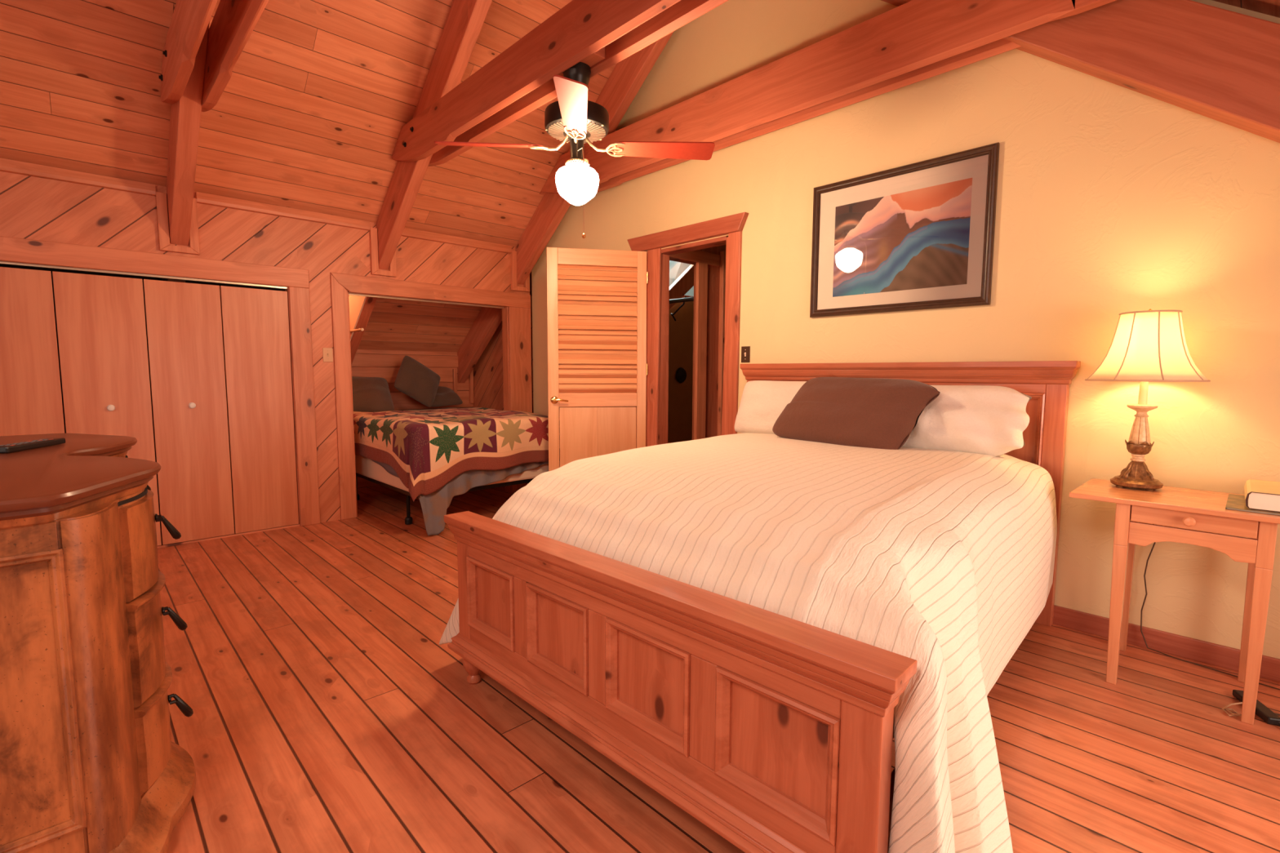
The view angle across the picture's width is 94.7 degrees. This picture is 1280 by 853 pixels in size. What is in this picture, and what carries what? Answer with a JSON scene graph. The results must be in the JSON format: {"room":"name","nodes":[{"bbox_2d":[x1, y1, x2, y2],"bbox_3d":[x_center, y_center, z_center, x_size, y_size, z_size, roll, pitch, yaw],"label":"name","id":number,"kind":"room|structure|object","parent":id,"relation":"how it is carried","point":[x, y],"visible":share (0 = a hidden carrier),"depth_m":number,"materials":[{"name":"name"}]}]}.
{"room":"bedroom","nodes":[
{"label":"bedroom","id":0,"kind":"room"},
{"bbox_2d":[0,264,284,528],"bbox_3d":[-3.863,-0.152,3.965,2.630,1.990,0.570,-5,7,-44],"label":"wall","id":1,"kind":"structure","parent":0,"point":[1,265],"depth_m":4.32,"materials":[{"name":"brown"}]},
{"bbox_2d":[0,0,616,351],"bbox_3d":[-2.998,-2.042,3.275,6.400,3.184,3.980,-5,7,-44],"label":"ceiling","id":2,"kind":"structure","parent":0,"point":[311,113],"depth_m":3.85,"materials":[{"name":"brown wood"}]},
{"bbox_2d":[162,21,209,282],"bbox_3d":[-2.722,-1.861,3.529,0.103,3.336,3.780,-5,7,-44],"label":"rafter","id":3,"kind":"object","parent":2,"relation":"attached to","point":[185,113],"visible":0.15,"depth_m":3.59,"materials":[{"name":"brown wood"}]},
{"bbox_2d":[158,0,217,104],"bbox_3d":[-1.351,-1.845,1.969,0.066,0.295,4.362,-5,7,-44],"label":"beam","id":4,"kind":"structure","parent":3,"relation":"attached to","point":[190,19],"depth_m":2.89,"materials":[{"name":"brown wood"}]},
{"bbox_2d":[201,0,268,111],"bbox_3d":[-1.234,-1.855,2.080,0.050,0.295,4.362,-5,7,-44],"label":"beam","id":5,"kind":"structure","parent":3,"relation":"attached to","point":[233,22],"depth_m":2.88,"materials":[{"name":"brown wood"}]},
{"bbox_2d":[350,0,492,364],"bbox_3d":[-1.739,-1.943,4.466,0.089,3.336,3.780,-5,7,-44],"label":"rafter","id":6,"kind":"object","parent":2,"relation":"attached to","point":[465,19],"visible":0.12,"depth_m":4.13,"materials":[{"name":"brown wood"}]},
{"bbox_2d":[391,0,680,161],"bbox_3d":[-0.362,-1.916,2.910,0.066,0.278,4.366,-5,7,-44],"label":"beam","id":7,"kind":"structure","parent":6,"relation":"attached to","point":[580,28],"depth_m":3.14,"materials":[{"name":"brown wood"}]},
{"bbox_2d":[558,46,604,76],"bbox_3d":[-0.316,-1.912,2.975,0.087,0.198,0.335,-5,7,-44],"label":"block","id":8,"kind":"object","parent":7,"relation":"attached to","point":[598,55],"visible":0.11,"depth_m":2.89,"materials":[{"name":"brown wood"}]},
{"bbox_2d":[434,62,715,238],"bbox_3d":[-0.323,-1.382,3.030,1.079,0.868,1.079,5,7,41],"label":"ceiling fan","id":9,"kind":"object","parent":8,"relation":"hanging from","point":[575,119],"visible":1,"depth_m":2.96,"materials":[{"name":"black metal"}]},
{"bbox_2d":[428,0,728,166],"bbox_3d":[-0.255,-1.925,3.011,0.050,0.278,4.366,-5,7,-44],"label":"beam","id":10,"kind":"structure","parent":6,"relation":"attached to","point":[682,12],"depth_m":2.88,"materials":[{"name":"brown wood"}]},
{"bbox_2d":[457,31,673,382],"bbox_3d":[-0.776,-2.031,5.382,0.090,3.321,3.780,-5,7,-44],"label":"rafter","id":11,"kind":"object","parent":2,"relation":"attached to","point":[628,75],"visible":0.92,"depth_m":5.42,"materials":[{"name":"brown wood"}]},
{"bbox_2d":[596,38,1021,192],"bbox_3d":[0.688,-2.077,3.942,0.050,0.330,4.309,-5,7,-44],"label":"beam","id":12,"kind":"structure","parent":11,"relation":"attached to","point":[1001,46],"depth_m":3.40,"materials":[{"name":"brown wood"}]},
{"bbox_2d":[539,0,1115,195],"bbox_3d":[0.587,-2.068,3.846,0.050,0.330,4.309,-5,7,-44],"label":"beam","id":13,"kind":"structure","parent":11,"relation":"attached to","point":[912,35],"depth_m":3.28,"materials":[{"name":"brown wood"}]},
{"bbox_2d":[0,171,693,523],"bbox_3d":[-2.325,-0.843,4.925,9.300,3.200,0.100,-5,7,-44],"label":"wall","id":14,"kind":"structure","parent":0,"point":[32,207],"depth_m":4.60,"materials":[{"name":"brown wood"}]},
{"bbox_2d":[0,157,155,195],"bbox_3d":[-4.424,-1.465,2.756,3.354,0.070,0.034,-5,7,-44],"label":"trim","id":15,"kind":"structure","parent":14,"relation":"attached to","point":[10,166],"depth_m":3.64,"materials":[{"name":"brown wood"}]},
{"bbox_2d":[0,266,161,546],"bbox_3d":[-3.608,-0.053,3.701,0.847,1.807,0.063,-5,7,-44],"label":"door","id":16,"kind":"structure","parent":14,"relation":"in","point":[100,319],"depth_m":3.71,"materials":[{"name":"brown wood"}]},
{"bbox_2d":[0,261,288,288],"bbox_3d":[-3.622,-0.983,3.639,2.550,0.015,0.038,-5,7,-44],"label":"trim","id":17,"kind":"structure","parent":14,"relation":"attached to","point":[1,262],"depth_m":3.90,"materials":[{"name":"silver"}]},
{"bbox_2d":[0,235,309,288],"bbox_3d":[-3.592,-1.057,3.603,2.834,0.140,0.022,-5,7,-44],"label":"trim","id":18,"kind":"structure","parent":14,"relation":"attached to","point":[11,249],"depth_m":3.89,"materials":[{"name":"brown wood"}]},
{"bbox_2d":[155,191,199,254],"bbox_3d":[-3.135,-1.374,4.003,0.216,0.378,0.034,-5,7,-44],"label":"trim","id":19,"kind":"structure","parent":14,"relation":"attached to","point":[161,197],"depth_m":3.96,"materials":[{"name":"brown wood"}]},
{"bbox_2d":[142,279,298,545],"bbox_3d":[-2.994,-0.105,4.286,0.841,1.807,0.063,-5,7,-44],"label":"door","id":20,"kind":"structure","parent":14,"relation":"in","point":[184,324],"depth_m":4.26,"materials":[{"name":"brown wood"}]},
{"bbox_2d":[157,524,299,548],"bbox_3d":[-3.639,0.854,3.818,2.550,0.014,0.088,-5,7,-44],"label":"trim","id":21,"kind":"structure","parent":14,"relation":"attached to","point":[295,525],"depth_m":4.33,"materials":[{"name":"brown wood"}]},
{"bbox_2d":[195,191,370,231],"bbox_3d":[-2.640,-1.614,4.456,1.151,0.070,0.034,-5,7,-44],"label":"trim","id":22,"kind":"structure","parent":14,"relation":"attached to","point":[202,197],"depth_m":4.39,"materials":[{"name":"brown wood"}]},
{"bbox_2d":[284,287,300,525],"bbox_3d":[-2.711,-0.142,4.614,0.013,1.860,0.090,-5,7,-44],"label":"trim","id":23,"kind":"structure","parent":14,"relation":"attached to","point":[286,290],"depth_m":4.58,"materials":[{"name":"brown wood"}]},
{"bbox_2d":[288,286,319,526],"bbox_3d":[-2.625,-0.143,4.619,0.139,1.860,0.022,-5,7,-44],"label":"trim","id":24,"kind":"structure","parent":14,"relation":"attached to","point":[299,297],"depth_m":4.61,"materials":[{"name":"brown wood"}]},
{"bbox_2d":[322,347,333,361],"bbox_3d":[-2.491,-0.572,4.710,0.072,0.112,0.016,-5,7,-44],"label":"light switch","id":25,"kind":"object","parent":14,"relation":"attached to","point":[327,353],"visible":1,"depth_m":4.71,"materials":[{"name":"brown plastic"}]},
{"bbox_2d":[330,274,357,519],"bbox_3d":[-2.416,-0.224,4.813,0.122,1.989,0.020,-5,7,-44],"label":"trim","id":26,"kind":"structure","parent":14,"relation":"attached to","point":[340,304],"depth_m":4.80,"materials":[{"name":"brown wood"}]},
{"bbox_2d":[350,328,364,332],"bbox_3d":[-2.672,-0.879,5.439,0.030,0.029,0.635,-5,7,-44],"label":"trim","id":27,"kind":"structure","parent":14,"relation":"attached to","point":[358,329],"depth_m":5.28,"materials":[{"name":"beige wood"}]},
{"bbox_2d":[368,226,396,276],"bbox_3d":[-2.152,-1.457,4.940,0.202,0.378,0.034,-5,7,-44],"label":"trim","id":28,"kind":"structure","parent":14,"relation":"attached to","point":[375,270],"depth_m":4.89,"materials":[{"name":"brown wood"}]},
{"bbox_2d":[329,272,530,308],"bbox_3d":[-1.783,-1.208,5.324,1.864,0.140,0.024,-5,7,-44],"label":"trim","id":29,"kind":"structure","parent":14,"relation":"attached to","point":[352,283],"depth_m":5.22,"materials":[{"name":"brown wood"}]},
{"bbox_2d":[401,227,511,253],"bbox_3d":[-1.670,-1.695,5.380,1.129,0.070,0.034,-5,7,-44],"label":"trim","id":30,"kind":"structure","parent":14,"relation":"attached to","point":[411,233],"depth_m":5.36,"materials":[{"name":"brown wood"}]},
{"bbox_2d":[502,306,511,493],"bbox_3d":[-1.339,-0.258,5.927,0.017,1.860,0.100,-5,7,-44],"label":"trim","id":31,"kind":"structure","parent":14,"relation":"attached to","point":[504,311],"depth_m":5.88,"materials":[{"name":"brown wood"}]},
{"bbox_2d":[510,250,529,292],"bbox_3d":[-1.189,-1.537,5.856,0.203,0.378,0.034,-5,7,-44],"label":"trim","id":32,"kind":"structure","parent":14,"relation":"attached to","point":[526,288],"depth_m":5.80,"materials":[{"name":"brown wood"}]},
{"bbox_2d":[508,306,532,493],"bbox_3d":[-1.204,-0.262,5.972,0.250,1.860,0.022,-5,7,-44],"label":"trim","id":33,"kind":"structure","parent":14,"relation":"attached to","point":[519,318],"depth_m":5.92,"materials":[{"name":"brown wood"}]},
{"bbox_2d":[529,271,533,413],"bbox_3d":[-1.117,-0.515,6.061,0.030,2.350,0.020,-5,7,-44],"label":"trim","id":34,"kind":"structure","parent":14,"relation":"attached to","point":[531,272],"depth_m":6.02,"materials":[{"name":"brown wood"}]},
{"bbox_2d":[675,367,686,382],"bbox_3d":[0.531,-0.659,7.579,0.200,0.200,0.050,-5,7,-44],"label":"wall cap","id":35,"kind":"object","parent":14,"relation":"attached to","point":[681,374],"visible":1,"depth_m":7.55,"materials":[{"name":"black plastic"}]},
{"bbox_2d":[669,264,693,309],"bbox_3d":[0.519,-1.764,7.306,1.300,1.256,0.080,-5,7,-44],"label":"trim","id":36,"kind":"structure","parent":14,"relation":"attached to","point":[684,282],"depth_m":7.26,"materials":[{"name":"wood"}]},
{"bbox_2d":[669,297,693,303],"bbox_3d":[0.190,-1.277,6.097,0.040,0.039,1.630,-5,7,-44],"label":"closet rod","id":37,"kind":"object","parent":14,"relation":"attached to","point":[688,299],"visible":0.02,"depth_m":5.84,"materials":[{"name":"grey metal"}]},
{"bbox_2d":[670,296,686,320],"bbox_3d":[0.383,-1.182,5.916,0.183,0.245,0.048,3,6,27],"label":"hanger","id":38,"kind":"object","parent":37,"relation":"hanging from","point":[682,304],"visible":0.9,"depth_m":5.90,"materials":[{"name":"black plastic"}]},
{"bbox_2d":[348,295,367,341],"bbox_3d":[-2.588,-1.109,5.356,0.012,1.092,0.920,-5,7,-44],"label":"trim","id":39,"kind":"structure","parent":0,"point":[356,303],"depth_m":5.36,"materials":[{"name":"beige paint"}]},
{"bbox_2d":[351,349,473,488],"bbox_3d":[-2.750,-0.097,6.381,2.200,1.445,0.120,-5,7,-44],"label":"wall","id":40,"kind":"structure","parent":0,"point":[402,402],"depth_m":6.49,"materials":[{"name":"brown wood"}]},
{"bbox_2d":[351,367,453,382],"bbox_3d":[-2.790,-0.540,6.196,1.740,0.162,0.030,-5,7,-44],"label":"trim","id":41,"kind":"structure","parent":40,"relation":"attached to","point":[389,374],"depth_m":6.28,"materials":[{"name":"brown wood"}]},
{"bbox_2d":[351,353,457,367],"bbox_3d":[-2.697,-0.702,6.273,2.000,0.130,0.025,-5,7,-44],"label":"trim","id":42,"kind":"structure","parent":40,"relation":"attached to","point":[360,359],"depth_m":6.34,"materials":[{"name":"brown wood"}]},
{"bbox_2d":[452,368,457,394],"bbox_3d":[-2.140,-0.513,6.816,0.040,0.300,0.040,-5,7,-44],"label":"trim","id":43,"kind":"structure","parent":40,"relation":"attached to","point":[455,371],"depth_m":6.80,"materials":[{"name":"brown wood"}]},
{"bbox_2d":[468,369,473,403],"bbox_3d":[-1.992,-0.476,6.962,0.040,0.400,0.040,-5,7,-44],"label":"trim","id":44,"kind":"structure","parent":40,"relation":"attached to","point":[471,375],"depth_m":6.95,"materials":[{"name":"brown wood"}]},
{"bbox_2d":[669,244,725,439],"bbox_3d":[1.196,-0.519,5.920,2.880,2.400,0.120,-5,7,-44],"label":"wall","id":45,"kind":"structure","parent":0,"point":[713,272],"depth_m":5.29,"materials":[{"name":"brown wood"}]},
{"bbox_2d":[669,249,719,266],"bbox_3d":[0.448,-1.454,5.011,0.700,0.102,0.025,-5,7,-44],"label":"trim","id":46,"kind":"structure","parent":45,"relation":"attached to","point":[713,260],"depth_m":5.06,"materials":[{"name":"brown wood"}]},
{"bbox_2d":[693,262,707,439],"bbox_3d":[0.531,-0.334,5.193,0.125,2.160,0.032,-5,7,-44],"label":"trim","id":47,"kind":"structure","parent":45,"relation":"attached to","point":[701,270],"depth_m":5.14,"materials":[{"name":"brown wood"}]},
{"bbox_2d":[717,250,725,435],"bbox_3d":[0.776,-0.424,5.411,0.140,2.300,0.045,-5,7,-44],"label":"trim","id":48,"kind":"structure","parent":45,"relation":"attached to","point":[722,254],"depth_m":5.33,"materials":[{"name":"brown wood"}]},
{"bbox_2d":[157,485,1279,852],"bbox_3d":[-0.516,0.971,3.187,9.500,0.080,7.950,-5,7,-44],"label":"floor","id":49,"kind":"structure","parent":0,"point":[331,714],"depth_m":2.00,"materials":[{"name":"brown wood"}]},
{"bbox_2d":[0,433,195,852],"bbox_3d":[-1.920,0.573,1.766,0.803,0.962,1.729,-5,7,-44],"label":"dresser","id":50,"kind":"object","parent":49,"relation":"on","point":[90,762],"visible":1,"depth_m":1.33,"materials":[{"name":"brown wood"}]},
{"bbox_2d":[0,437,65,453],"bbox_3d":[-2.012,0.061,1.944,0.050,0.022,0.264,-1,5,-14],"label":"remote control","id":51,"kind":"object","parent":50,"relation":"on","point":[28,445],"visible":1,"depth_m":1.92,"materials":[{"name":"black plastic"}]},
{"bbox_2d":[355,472,533,524],"bbox_3d":[-1.845,0.557,5.533,1.300,0.304,1.920,-5,7,-44],"label":"bed","id":52,"kind":"object","parent":49,"relation":"on","point":[408,520],"visible":0.28,"depth_m":4.80,"materials":[{"name":"black metal"}]},
{"bbox_2d":[355,454,559,492],"bbox_3d":[-1.838,0.304,5.503,1.340,0.201,1.940,-5,7,-44],"label":"box spring","id":53,"kind":"object","parent":52,"relation":"on","point":[366,467],"visible":0.04,"depth_m":4.97,"materials":[{"name":"white fabric"}]},
{"bbox_2d":[405,408,435,411],"bbox_3d":[-1.837,0.048,5.479,1.340,0.308,1.940,-5,7,-44],"label":"mattress","id":54,"kind":"object","parent":53,"relation":"on","point":[425,409],"visible":0.02,"depth_m":6.16,"materials":[{"name":"beige"}]},
{"bbox_2d":[351,376,394,412],"bbox_3d":[-2.706,-0.301,5.737,0.528,0.371,0.444,-3,6,-32],"label":"pillow","id":55,"kind":"object","parent":54,"relation":"on","point":[370,394],"visible":0.56,"depth_m":5.66,"materials":[{"name":"fabric"}]},
{"bbox_2d":[371,459,399,477],"bbox_3d":[-2.127,0.246,4.809,0.018,0.265,1.390,-5,7,-44],"label":"sheet","id":56,"kind":"object","parent":54,"relation":"on","point":[388,468],"visible":0.1,"depth_m":4.67,"materials":[{"name":"grey fabric"}]},
{"bbox_2d":[394,355,439,407],"bbox_3d":[-2.316,-0.468,6.154,0.211,0.540,0.574,4,6,36],"label":"pillow","id":57,"kind":"object","parent":54,"relation":"on","point":[415,380],"visible":1,"depth_m":6.07,"materials":[{"name":"fabric"}]},
{"bbox_2d":[431,386,462,406],"bbox_3d":[-2.223,-0.335,6.504,0.433,0.222,0.324,-5,7,-44],"label":"pillow","id":58,"kind":"object","parent":54,"relation":"on","point":[445,396],"visible":0.58,"depth_m":6.46,"materials":[{"name":"fabric"}]},
{"bbox_2d":[353,407,559,502],"bbox_3d":[-1.687,0.160,5.288,1.439,0.570,1.660,-5,7,-44],"label":"quilt","id":59,"kind":"object","parent":54,"relation":"on","point":[426,450],"visible":0.88,"depth_m":4.64,"materials":[{"name":"multicoloured fabric"}]},
{"bbox_2d":[417,459,559,535],"bbox_3d":[-1.169,0.451,4.757,0.084,0.656,1.300,5,7,45],"label":"blanket","id":60,"kind":"object","parent":53,"relation":"on","point":[434,505],"visible":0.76,"depth_m":4.50,"materials":[{"name":"grey fabric"}]},
{"bbox_2d":[444,360,1080,852],"bbox_3d":[0.610,0.346,2.597,2.410,1.279,2.010,-5,7,-44],"label":"bed","id":61,"kind":"object","parent":49,"relation":"on","point":[773,731],"visible":0.72,"depth_m":1.52,"materials":[{"name":"brown wood"}]},
{"bbox_2d":[439,432,1057,852],"bbox_3d":[0.645,0.552,2.524,2.323,0.860,2.051,-5,7,-44],"label":"quilt","id":62,"kind":"object","parent":61,"relation":"on","point":[942,560],"visible":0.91,"depth_m":1.71,"materials":[{"name":"white fabric"}]},
{"bbox_2d":[734,380,806,434],"bbox_3d":[0.873,-0.111,3.598,0.228,0.333,0.627,-5,7,-44],"label":"pillow","id":63,"kind":"object","parent":62,"relation":"on","point":[762,402],"visible":0.56,"depth_m":3.61,"materials":[{"name":"white fabric"}]},
{"bbox_2d":[772,377,939,449],"bbox_3d":[1.097,-0.065,3.075,0.289,0.380,0.813,-5,7,-44],"label":"cushion","id":64,"kind":"object","parent":62,"relation":"on","point":[877,413],"visible":0.92,"depth_m":2.96,"materials":[{"name":"brown fabric"}]},
{"bbox_2d":[902,385,1031,455],"bbox_3d":[1.514,-0.041,2.910,0.706,0.327,0.252,5,7,42],"label":"pillow","id":65,"kind":"object","parent":62,"relation":"on","point":[985,420],"visible":0.69,"depth_m":2.76,"materials":[{"name":"white fabric"}]},
{"bbox_2d":[1069,478,1279,724],"bbox_3d":[2.143,0.647,2.307,0.478,0.745,0.723,-5,7,-44],"label":"nightstand","id":66,"kind":"object","parent":49,"relation":"on","point":[1186,508],"visible":0.97,"depth_m":2.19,"materials":[{"name":"orange wood"}]},
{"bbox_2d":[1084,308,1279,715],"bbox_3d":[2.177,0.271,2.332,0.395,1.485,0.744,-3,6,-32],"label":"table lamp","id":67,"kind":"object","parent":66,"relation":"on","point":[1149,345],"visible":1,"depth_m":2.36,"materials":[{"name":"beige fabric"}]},
{"bbox_2d":[1225,493,1279,515],"bbox_3d":[2.285,0.288,2.117,0.350,0.006,0.252,-5,7,-44],"label":"book","id":68,"kind":"object","parent":66,"relation":"on","point":[1234,502],"visible":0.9,"depth_m":2.12,"materials":[{"name":"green paper"}]},
{"bbox_2d":[1244,479,1279,512],"bbox_3d":[2.316,0.253,2.116,0.349,0.062,0.211,-5,7,-44],"label":"book","id":69,"kind":"object","parent":68,"relation":"on","point":[1260,495],"visible":1,"depth_m":2.06,"materials":[{"name":"beige paper"}]},
{"bbox_2d":[1222,689,1279,725],"bbox_3d":[2.563,1.052,1.805,1.122,0.032,0.430,4,6,33],"label":"power strip","id":70,"kind":"object","parent":49,"relation":"on","point":[1262,711],"visible":0.85,"depth_m":2.11,"materials":[{"name":"black plastic"}]},
{"bbox_2d":[472,0,1279,658],"bbox_3d":[0.735,-1.400,4.149,0.120,4.475,7.730,-5,7,-44],"label":"wall","id":71,"kind":"structure","parent":0,"point":[1113,199],"depth_m":2.80,"materials":[{"name":"beige paint"}]},
{"bbox_2d":[546,247,648,471],"bbox_3d":[-0.334,-0.311,4.736,0.802,2.170,0.148,-1,5,-11],"label":"door","id":72,"kind":"structure","parent":71,"relation":"in","point":[580,375],"depth_m":4.70,"materials":[{"name":"brown wood"}]},
{"bbox_2d":[645,248,661,446],"bbox_3d":[0.097,-0.321,4.810,0.022,2.200,0.175,-5,7,-44],"label":"trim","id":73,"kind":"structure","parent":71,"relation":"attached to","point":[654,256],"depth_m":4.76,"materials":[{"name":"brown wood"}]},
{"bbox_2d":[657,253,669,444],"bbox_3d":[0.183,-0.312,4.823,0.120,2.180,0.026,-5,7,-44],"label":"trim","id":74,"kind":"structure","parent":71,"relation":"attached to","point":[664,277],"depth_m":4.79,"materials":[{"name":"brown wood"}]},
{"bbox_2d":[627,212,748,251],"bbox_3d":[0.320,-1.445,4.456,0.050,0.115,1.185,-5,7,-44],"label":"trim","id":75,"kind":"structure","parent":71,"relation":"attached to","point":[725,225],"depth_m":4.36,"materials":[{"name":"brown wood"}]},
{"bbox_2d":[661,235,727,255],"bbox_3d":[0.426,-1.368,4.476,0.120,0.030,0.664,-5,7,-44],"label":"trim","id":76,"kind":"structure","parent":71,"relation":"attached to","point":[720,241],"depth_m":4.44,"materials":[{"name":"brown wood"}]},
{"bbox_2d":[724,236,728,344],"bbox_3d":[0.661,-0.264,4.325,0.120,2.180,0.030,-5,7,-44],"label":"trim","id":77,"kind":"structure","parent":71,"relation":"attached to","point":[726,243],"depth_m":4.21,"materials":[{"name":"brown wood"}]},
{"bbox_2d":[721,231,742,435],"bbox_3d":[0.643,-0.266,4.240,0.024,2.200,0.157,-5,7,-44],"label":"trim","id":78,"kind":"structure","parent":71,"relation":"attached to","point":[731,346],"depth_m":4.18,"materials":[{"name":"brown wood"}]},
{"bbox_2d":[741,346,750,362],"bbox_3d":[0.736,-0.505,4.127,0.016,0.112,0.072,-5,7,-44],"label":"light switch","id":79,"kind":"object","parent":71,"relation":"attached to","point":[745,350],"visible":1,"depth_m":4.12,"materials":[{"name":"brown metal"}]},
{"bbox_2d":[809,142,999,317],"bbox_3d":[1.432,-1.053,3.337,0.028,0.795,1.018,-5,7,-44],"label":"framed picture","id":80,"kind":"object","parent":71,"relation":"attached to","point":[920,235],"visible":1,"depth_m":3.28,"materials":[{"name":"multicoloured paper"}]},
{"bbox_2d":[832,177,972,297],"bbox_3d":[1.447,-1.038,3.329,0.001,0.538,0.757,-5,7,-44],"label":"art print","id":81,"kind":"object","parent":80,"relation":"attached to","point":[917,238],"depth_m":3.30},
{"bbox_2d":[881,0,1279,142],"bbox_3d":[1.937,-1.824,2.646,0.160,3.293,3.925,-5,7,-44],"label":"rafter","id":82,"kind":"object","parent":71,"relation":"attached to","point":[1223,65],"visible":0.86,"depth_m":2.35,"materials":[{"name":"brown wood"}]},
{"bbox_2d":[1053,604,1279,682],"bbox_3d":[2.657,0.984,2.240,0.018,0.090,2.000,-5,7,-44],"label":"baseboard","id":83,"kind":"structure","parent":71,"relation":"attached to","point":[1226,657],"depth_m":2.58,"materials":[{"name":"brown wood"}]},
{"bbox_2d":[1213,0,1279,17],"bbox_3d":[-0.250,-1.848,0.408,6.400,3.026,3.970,-5,7,-44],"label":"ceiling","id":84,"kind":"structure","parent":0,"point":[1271,7],"depth_m":2.26,"materials":[{"name":"brown wood"}]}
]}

